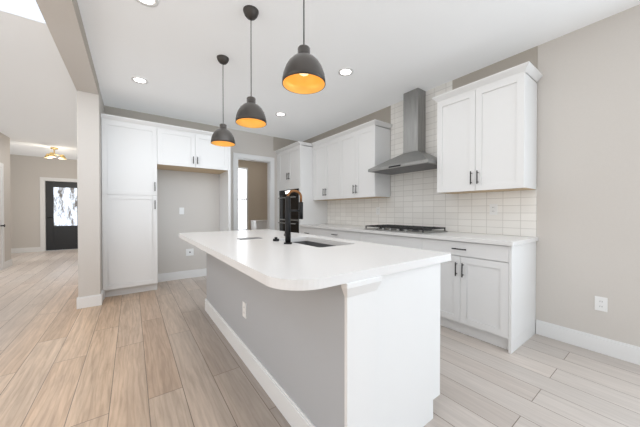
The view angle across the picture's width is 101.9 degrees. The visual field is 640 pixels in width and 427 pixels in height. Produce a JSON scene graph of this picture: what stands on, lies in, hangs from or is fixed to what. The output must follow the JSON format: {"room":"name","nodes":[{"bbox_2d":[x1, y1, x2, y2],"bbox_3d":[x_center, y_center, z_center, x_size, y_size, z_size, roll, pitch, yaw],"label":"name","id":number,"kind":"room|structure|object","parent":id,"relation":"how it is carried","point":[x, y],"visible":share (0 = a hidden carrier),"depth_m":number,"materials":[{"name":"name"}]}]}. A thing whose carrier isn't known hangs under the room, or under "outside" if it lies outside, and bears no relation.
{"room":"kitchen","nodes":[
{"label":"kitchen","id":0,"kind":"room"},
{"bbox_2d":[0,132,10,260],"bbox_3d":[-3.289,-0.206,0.825,0.150,2.730,11.600,0,1,-36],"label":"wall","id":1,"kind":"structure","parent":0,"point":[5,150],"depth_m":5.39,"materials":[{"name":"beige paint"}]},
{"bbox_2d":[0,163,4,268],"bbox_3d":[-6.083,0.061,4.867,0.072,2.121,0.920,0,1,-36],"label":"door frame","id":2,"kind":"structure","parent":1,"relation":"attached to","point":[2,250],"depth_m":5.16,"materials":[{"name":"white paint"}]},
{"bbox_2d":[0,259,12,270],"bbox_3d":[-3.234,1.091,0.885,0.036,0.135,11.615,0,1,-36],"label":"baseboard","id":3,"kind":"structure","parent":1,"relation":"attached to","point":[8,263],"depth_m":5.37,"materials":[{"name":"white paint"}]},
{"bbox_2d":[10,154,76,247],"bbox_3d":[-8.653,-0.264,7.157,4.560,2.730,0.150,0,1,-36],"label":"wall","id":4,"kind":"structure","parent":0,"point":[27,173],"depth_m":7.36,"materials":[{"name":"beige paint"}]},
{"bbox_2d":[11,247,39,252],"bbox_3d":[-9.178,1.038,6.687,2.745,0.135,0.017,0,1,-36],"label":"baseboard","id":5,"kind":"structure","parent":4,"relation":"attached to","point":[31,249],"depth_m":7.31,"materials":[{"name":"white paint"}]},
{"bbox_2d":[40,177,76,251],"bbox_3d":[-7.741,0.020,7.810,0.914,2.154,0.168,0,1,-36],"label":"door frame","id":6,"kind":"structure","parent":4,"relation":"attached to","point":[42,216],"depth_m":7.52,"materials":[{"name":"white paint"}]},
{"bbox_2d":[45,181,77,250],"bbox_3d":[-7.728,0.065,7.792,0.714,2.042,0.104,0,1,-36],"label":"front door","id":7,"kind":"structure","parent":4,"relation":"in","point":[61,216],"depth_m":7.79,"materials":[{"name":"black paint"}]},
{"bbox_2d":[35,0,98,94],"bbox_3d":[-0.635,-1.500,0.143,0.202,0.130,7.400,0,1,-36],"label":"header","id":8,"kind":"object","parent":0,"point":[63,21],"visible":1,"depth_m":2.18,"materials":[{"name":"beige paint"}]},
{"bbox_2d":[77,88,103,296],"bbox_3d":[-4.745,-0.252,5.822,0.200,2.730,6.600,0,1,-36],"label":"wall","id":9,"kind":"structure","parent":0,"point":[90,108],"depth_m":3.15,"materials":[{"name":"beige paint"}]},
{"bbox_2d":[76,296,86,308],"bbox_3d":[-4.828,1.046,5.765,0.019,0.135,6.617,0,1,-36],"label":"baseboard","id":10,"kind":"structure","parent":9,"relation":"attached to","point":[79,301],"depth_m":3.10,"materials":[{"name":"white paint"}]},
{"bbox_2d":[157,128,276,273],"bbox_3d":[-1.839,-0.244,4.915,3.440,2.730,0.120,0,1,-36],"label":"wall","id":11,"kind":"structure","parent":0,"point":[195,195],"depth_m":4.54,"materials":[{"name":"beige paint"}]},
{"bbox_2d":[179,208,183,213],"bbox_3d":[-2.371,-0.044,4.451,0.072,0.115,0.009,0,1,-36],"label":"light switch","id":12,"kind":"object","parent":11,"relation":"attached to","point":[181,210],"visible":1,"depth_m":4.45,"materials":[{"name":"white plastic"}]},
{"bbox_2d":[158,268,206,281],"bbox_3d":[-2.273,1.057,4.528,1.010,0.135,0.015,0,1,-36],"label":"baseboard","id":13,"kind":"structure","parent":11,"relation":"attached to","point":[163,277],"depth_m":4.45,"materials":[{"name":"white paint"}]},
{"bbox_2d":[186,248,193,255],"bbox_3d":[-2.270,0.675,4.530,0.120,0.120,0.011,0,1,-36],"label":"outlet","id":14,"kind":"object","parent":11,"relation":"attached to","point":[189,252],"visible":1,"depth_m":4.53,"materials":[{"name":"white plastic"}]},
{"bbox_2d":[233,152,274,230],"bbox_3d":[-1.349,-0.025,5.272,0.860,2.287,0.156,0,1,-36],"label":"door frame","id":15,"kind":"structure","parent":11,"relation":"attached to","point":[269,161],"depth_m":5.34,"materials":[{"name":"white paint"}]},
{"bbox_2d":[238,160,266,229],"bbox_3d":[-2.315,-0.267,7.411,3.320,2.730,0.120,0,1,-36],"label":"wall","id":16,"kind":"structure","parent":0,"point":[257,190],"depth_m":7.64,"materials":[{"name":"beige paint"}]},
{"bbox_2d":[238,167,247,229],"bbox_3d":[-2.254,-0.407,7.361,0.429,1.808,0.031,0,1,-36],"label":"window","id":17,"kind":"structure","parent":16,"relation":"in","point":[242,198],"depth_m":7.40,"materials":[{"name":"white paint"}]},
{"bbox_2d":[0,249,639,426],"bbox_3d":[-2.408,1.189,3.021,9.800,0.100,14.500,0,1,-36],"label":"floor","id":18,"kind":"structure","parent":0,"point":[164,354],"depth_m":1.89,"materials":[{"name":"brown wood"}]},
{"bbox_2d":[101,113,157,298],"bbox_3d":[-2.768,-0.088,3.803,0.623,2.439,0.588,0,1,-36],"label":"pantry cabinet","id":19,"kind":"object","parent":18,"relation":"on","point":[129,208],"visible":0.98,"depth_m":3.59,"materials":[{"name":"white paint"}]},
{"bbox_2d":[157,123,230,230],"bbox_3d":[-2.073,-0.093,4.306,1.096,2.439,0.588,0,1,-36],"label":"surround","id":20,"kind":"object","parent":18,"relation":"on","point":[186,149],"visible":0.83,"depth_m":4.11,"materials":[{"name":"white paint"}]},
{"bbox_2d":[250,220,266,229],"bbox_3d":[-1.475,0.646,7.653,1.020,0.900,0.485,0,1,-36],"label":"base cabinet","id":21,"kind":"object","parent":18,"relation":"on","point":[258,224],"visible":0.12,"depth_m":7.31,"materials":[{"name":"white paint"}]},
{"bbox_2d":[275,141,326,232],"bbox_3d":[-0.413,-0.101,5.289,0.689,2.440,0.946,0,1,-36],"label":"tall cabinet","id":22,"kind":"object","parent":18,"relation":"on","point":[295,166],"visible":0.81,"depth_m":4.92,"materials":[{"name":"white paint"}]},
{"bbox_2d":[277,188,299,232],"bbox_3d":[-0.632,0.112,5.084,0.091,1.156,0.757,0,1,-36],"label":"double oven","id":23,"kind":"object","parent":22,"relation":"in","point":[295,198],"depth_m":4.99,"materials":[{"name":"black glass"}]},
{"bbox_2d":[301,228,314,234],"bbox_3d":[0.031,0.680,4.744,0.620,0.885,0.459,0,1,-36],"label":"base cabinet","id":24,"kind":"object","parent":18,"relation":"on","point":[311,231],"depth_m":4.53,"materials":[{"name":"white paint"}]},
{"bbox_2d":[205,254,450,426],"bbox_3d":[-0.293,0.706,2.282,0.827,0.884,2.505,0,1,-36],"label":"kitchen island","id":25,"kind":"object","parent":18,"relation":"on","point":[319,331],"depth_m":1.31,"materials":[{"name":"white paint"}]},
{"bbox_2d":[242,301,246,318],"bbox_3d":[-0.587,0.748,2.014,0.008,0.115,0.072,0,1,-36],"label":"outlet","id":26,"kind":"object","parent":25,"relation":"attached to","point":[244,303],"depth_m":2.01,"materials":[{"name":"white plastic"}]},
{"bbox_2d":[179,230,450,297],"bbox_3d":[-0.414,0.246,2.216,1.095,0.040,2.530,0,1,-36],"label":"island countertop","id":27,"kind":"structure","parent":25,"relation":"on","point":[297,268],"depth_m":1.41,"materials":[{"name":"white stone"}]},
{"bbox_2d":[237,237,262,239],"bbox_3d":[-0.630,0.223,2.331,0.200,0.004,0.110,0,1,-36],"label":"outlet","id":28,"kind":"object","parent":27,"relation":"attached to","point":[249,238],"depth_m":2.30,"materials":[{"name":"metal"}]},
{"bbox_2d":[283,190,302,245],"bbox_3d":[-0.215,0.024,1.990,0.149,0.410,0.107,0,1,-36],"label":"faucet","id":29,"kind":"object","parent":27,"relation":"on","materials":[{"name":"black metal"}]},
{"bbox_2d":[299,238,334,245],"bbox_3d":[-0.064,0.373,2.131,0.348,0.236,0.688,0,1,-36],"label":"sink","id":30,"kind":"object","parent":27,"relation":"in","point":[308,240],"depth_m":2.39,"materials":[{"name":"grey metal"}]},
{"bbox_2d":[315,228,358,240],"bbox_3d":[0.483,0.686,4.121,0.620,0.885,1.080,0,1,-36],"label":"base cabinet","id":31,"kind":"object","parent":18,"relation":"on","point":[326,232],"depth_m":3.91,"materials":[{"name":"white paint"}]},
{"bbox_2d":[359,232,418,248],"bbox_3d":[1.070,0.694,3.311,0.620,0.885,0.920,0,1,-36],"label":"base cabinet","id":32,"kind":"object","parent":18,"relation":"on","point":[402,241],"depth_m":3.08,"materials":[{"name":"white paint"}]},
{"bbox_2d":[419,240,538,353],"bbox_3d":[1.574,0.700,2.615,0.620,0.885,0.799,0,1,-36],"label":"base cabinet","id":33,"kind":"object","parent":18,"relation":"on","point":[487,288],"depth_m":2.31,"materials":[{"name":"white paint"}]},
{"bbox_2d":[299,224,538,247],"bbox_3d":[0.846,0.231,3.591,0.645,0.035,3.275,0,1,-36],"label":"countertop","id":34,"kind":"structure","parent":33,"relation":"on","point":[468,238],"depth_m":2.62,"materials":[{"name":"white stone"}]},
{"bbox_2d":[364,224,447,233],"bbox_3d":[1.049,0.188,3.295,0.520,0.054,0.900,0,1,-36],"label":"cooktop","id":35,"kind":"object","parent":34,"relation":"in","point":[411,229],"visible":1,"depth_m":3.12,"materials":[{"name":"metal"}]},
{"bbox_2d":[0,0,639,159],"bbox_3d":[-2.408,-1.649,2.994,9.800,0.124,14.500,0,1,-36],"label":"ceiling","id":36,"kind":"structure","parent":0,"point":[390,52],"depth_m":2.58,"materials":[{"name":"white paint"}]},
{"bbox_2d":[44,147,65,159],"bbox_3d":[-6.537,-1.497,6.390,0.408,0.250,0.389,0,1,-36],"label":"hall ceiling light","id":37,"kind":"object","parent":36,"relation":"attached to","point":[50,155],"visible":1,"depth_m":6.37,"materials":[{"name":"gold metal"}]},
{"bbox_2d":[131,76,147,83],"bbox_3d":[-2.148,-1.588,3.097,0.170,0.008,0.170,0,1,-36],"label":"recessed light","id":38,"kind":"object","parent":36,"relation":"in","point":[140,80],"visible":1,"depth_m":3.10,"materials":[{"name":"white paint"}]},
{"bbox_2d":[136,0,158,6],"bbox_3d":[-1.280,-1.577,1.899,0.170,0.008,0.170,0,1,-36],"label":"recessed light","id":39,"kind":"object","parent":36,"relation":"in","point":[151,3],"visible":1,"depth_m":1.94,"materials":[{"name":"white paint"}]},
{"bbox_2d":[211,55,234,146],"bbox_3d":[-0.991,-1.150,2.655,0.236,0.874,0.236,0,1,-36],"label":"pendant light","id":40,"kind":"object","parent":36,"relation":"hanging from","point":[222,136],"visible":1,"depth_m":2.61,"materials":[{"name":"brown metal"}]},
{"bbox_2d":[235,5,266,127],"bbox_3d":[-0.539,-1.145,2.032,0.236,0.874,0.236,0,1,-36],"label":"pendant light","id":41,"kind":"object","parent":36,"relation":"hanging from","point":[250,113],"visible":1,"depth_m":1.99,"materials":[{"name":"brown metal"}]},
{"bbox_2d":[275,112,285,115],"bbox_3d":[-0.632,-1.598,4.184,0.170,0.008,0.170,0,1,-36],"label":"recessed light","id":42,"kind":"object","parent":36,"relation":"in","point":[280,114],"visible":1,"depth_m":4.18,"materials":[{"name":"white paint"}]},
{"bbox_2d":[282,0,325,93],"bbox_3d":[-0.087,-1.139,1.408,0.236,0.874,0.236,0,1,-36],"label":"pendant light","id":43,"kind":"object","parent":36,"relation":"hanging from","point":[303,72],"visible":1,"depth_m":1.39,"materials":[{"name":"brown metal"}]},
{"bbox_2d":[104,46,537,150],"bbox_3d":[-0.568,-1.447,3.151,3.438,0.289,4.210,0,1,-36],"label":"soffit","id":44,"kind":"object","parent":36,"relation":"attached to","point":[530,55],"depth_m":4.00,"materials":[{"name":"beige paint"}]},
{"bbox_2d":[338,68,352,75],"bbox_3d":[0.289,-1.586,2.912,0.170,0.008,0.170,0,1,-36],"label":"recessed light","id":45,"kind":"object","parent":36,"relation":"in","point":[345,71],"visible":1,"depth_m":2.91,"materials":[{"name":"white paint"}]},
{"bbox_2d":[390,4,639,346],"bbox_3d":[2.065,-0.222,2.588,0.150,2.730,8.470,0,1,-36],"label":"wall","id":46,"kind":"structure","parent":0,"point":[588,175],"depth_m":2.18,"materials":[{"name":"beige paint"}]},
{"bbox_2d":[311,135,338,200],"bbox_3d":[0.231,-0.783,4.684,0.335,1.064,0.769,0,1,-36],"label":"upper cabinet","id":47,"kind":"object","parent":46,"relation":"attached to","point":[325,151],"depth_m":4.56,"materials":[{"name":"white paint"}]},
{"bbox_2d":[339,119,390,198],"bbox_3d":[0.682,-0.777,4.061,0.335,1.064,0.769,0,1,-36],"label":"upper cabinet","id":48,"kind":"object","parent":46,"relation":"attached to","point":[344,161],"depth_m":3.84,"materials":[{"name":"white paint"}]},
{"bbox_2d":[368,88,436,174],"bbox_3d":[1.113,-1.076,3.329,0.492,1.032,0.886,0,1,-36],"label":"range hood","id":49,"kind":"object","parent":46,"relation":"attached to","point":[414,157],"visible":0.96,"depth_m":3.33,"materials":[{"name":"metal"}]},
{"bbox_2d":[327,81,536,236],"bbox_3d":[1.100,-0.693,3.779,0.007,1.808,3.257,0,1,-36],"label":"tile backsplash","id":50,"kind":"structure","parent":46,"relation":"attached to","point":[415,199],"depth_m":3.32,"materials":[{"name":"white tile"}]},
{"bbox_2d":[376,207,379,214],"bbox_3d":[0.903,-0.041,4.044,0.008,0.115,0.072,0,1,-36],"label":"outlet","id":51,"kind":"object","parent":50,"relation":"attached to","point":[377,210],"visible":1,"depth_m":4.04,"materials":[{"name":"white plastic"}]},
{"bbox_2d":[489,204,496,214],"bbox_3d":[1.839,-0.044,2.753,0.008,0.115,0.072,0,1,-36],"label":"outlet","id":52,"kind":"object","parent":50,"relation":"attached to","point":[493,209],"visible":1,"depth_m":2.75,"materials":[{"name":"white plastic"}]},
{"bbox_2d":[432,61,542,193],"bbox_3d":[1.665,-0.763,2.670,0.376,1.069,0.883,0,1,-36],"label":"upper cabinet","id":53,"kind":"object","parent":46,"relation":"attached to","point":[486,134],"visible":1,"depth_m":2.48,"materials":[{"name":"white paint"}]},
{"bbox_2d":[536,319,639,364],"bbox_3d":[3.228,1.091,0.857,0.017,0.135,3.987,0,1,-36],"label":"baseboard","id":54,"kind":"structure","parent":46,"relation":"attached to","point":[613,348],"depth_m":2.17,"materials":[{"name":"white paint"}]},
{"bbox_2d":[595,296,607,311],"bbox_3d":[2.306,0.742,2.130,0.008,0.115,0.072,0,1,-36],"label":"outlet","id":55,"kind":"object","parent":46,"relation":"attached to","point":[601,303],"visible":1,"depth_m":2.13,"materials":[{"name":"white plastic"}]}
]}

